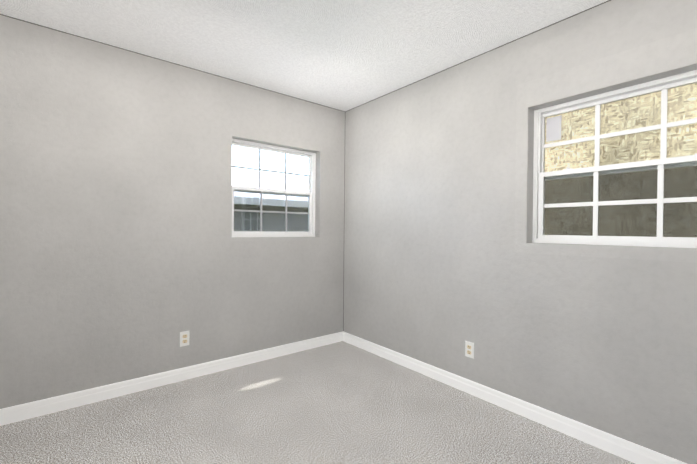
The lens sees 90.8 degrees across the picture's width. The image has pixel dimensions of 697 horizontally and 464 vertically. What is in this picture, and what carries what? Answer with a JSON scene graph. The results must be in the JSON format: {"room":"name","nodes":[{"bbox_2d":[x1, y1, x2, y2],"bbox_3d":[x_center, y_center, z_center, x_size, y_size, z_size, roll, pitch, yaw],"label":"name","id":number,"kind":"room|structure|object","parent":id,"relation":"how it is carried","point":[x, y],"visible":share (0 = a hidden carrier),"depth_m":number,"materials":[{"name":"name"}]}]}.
{"room":"empty bedroom","nodes":[
{"label":"empty bedroom","id":0,"kind":"room"},
{"bbox_2d":[0,15,344,408],"bbox_3d":[-1.306,-0.067,2.766,3.440,2.440,0.170,0,1,-39],"label":"wall","id":1,"kind":"structure","parent":0,"point":[125,255],"depth_m":2.48,"materials":[{"name":"grey paint"}]},
{"bbox_2d":[0,331,342,425],"bbox_3d":[-1.259,1.107,2.702,3.100,0.095,0.016,0,1,-39],"label":"baseboard","id":2,"kind":"structure","parent":1,"relation":"attached to","point":[17,413],"depth_m":2.52,"materials":[{"name":"white wood"}]},
{"bbox_2d":[180,331,189,346],"bbox_3d":[-1.280,0.834,2.686,0.070,0.114,0.008,0,1,-39],"label":"electrical outlet","id":3,"kind":"object","parent":1,"relation":"attached to","point":[184,337],"visible":1,"depth_m":2.68,"materials":[{"name":"white plastic"}]},
{"bbox_2d":[232,139,315,236],"bbox_3d":[-0.716,-0.383,3.289,0.897,0.860,0.083,0,1,-39],"label":"window","id":4,"kind":"structure","parent":1,"relation":"in","point":[299,194],"depth_m":3.30,"materials":[{"name":"white plastic"}]},
{"bbox_2d":[0,0,607,110],"bbox_3d":[-0.191,-1.327,1.386,3.440,0.120,3.690,0,1,-39],"label":"ceiling","id":5,"kind":"structure","parent":0,"point":[344,55],"depth_m":2.20,"materials":[{"name":"white paint"}]},
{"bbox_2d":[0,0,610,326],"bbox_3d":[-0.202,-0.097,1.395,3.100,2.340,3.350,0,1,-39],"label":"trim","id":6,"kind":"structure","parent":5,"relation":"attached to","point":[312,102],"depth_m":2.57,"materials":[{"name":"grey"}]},
{"bbox_2d":[0,341,634,463],"bbox_3d":[-0.214,1.233,1.405,3.440,0.120,3.690,0,1,-39],"label":"floor","id":7,"kind":"structure","parent":0,"point":[342,402],"depth_m":2.07,"materials":[{"name":"carpet"}]},
{"bbox_2d":[343,0,696,463],"bbox_3d":[1.124,-0.042,2.354,0.170,2.440,3.520,0,1,-39],"label":"wall","id":8,"kind":"structure","parent":0,"point":[439,271],"depth_m":2.31,"materials":[{"name":"grey paint"}]},
{"bbox_2d":[465,341,473,358],"bbox_3d":[0.882,0.859,2.509,0.008,0.114,0.070,0,1,-39],"label":"electrical outlet","id":9,"kind":"object","parent":8,"relation":"attached to","point":[469,349],"visible":1,"depth_m":2.51,"materials":[{"name":"white plastic"}]},
{"bbox_2d":[343,331,686,463],"bbox_3d":[0.988,1.130,2.371,0.016,0.095,3.350,0,1,-39],"label":"baseboard","id":10,"kind":"structure","parent":8,"relation":"attached to","point":[617,446],"depth_m":2.16,"materials":[{"name":"white wood"}]},
{"bbox_2d":[532,70,696,247],"bbox_3d":[1.542,-0.356,1.901,0.083,0.864,0.960,0,1,-39],"label":"window","id":11,"kind":"structure","parent":8,"relation":"in","point":[541,176],"depth_m":1.95,"materials":[{"name":"white plastic"}]},
{"bbox_2d":[544,83,696,236],"bbox_3d":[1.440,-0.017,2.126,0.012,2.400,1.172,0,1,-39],"label":"window glass","id":12,"kind":"object","parent":8,"relation":"attached to","point":[580,130],"depth_m":1.95,"materials":[{"name":"clear glass"}]},
{"label":"outside","id":13,"kind":"structure","parent":0,"visible":0},
{"bbox_3d":[-1.788,1.335,7.425,30.000,0.160,36.000,0,1,-39],"label":"ground","id":14,"kind":"structure","parent":13,"visible":0},
{"bbox_2d":[232,168,307,231],"bbox_3d":[-6.697,-0.526,9.544,15.600,3.440,6.500,0,1,-39],"label":"neighbor house","id":15,"kind":"structure","parent":14,"relation":"on","point":[249,182],"depth_m":10.29,"materials":[{"name":"grey"}]}
]}

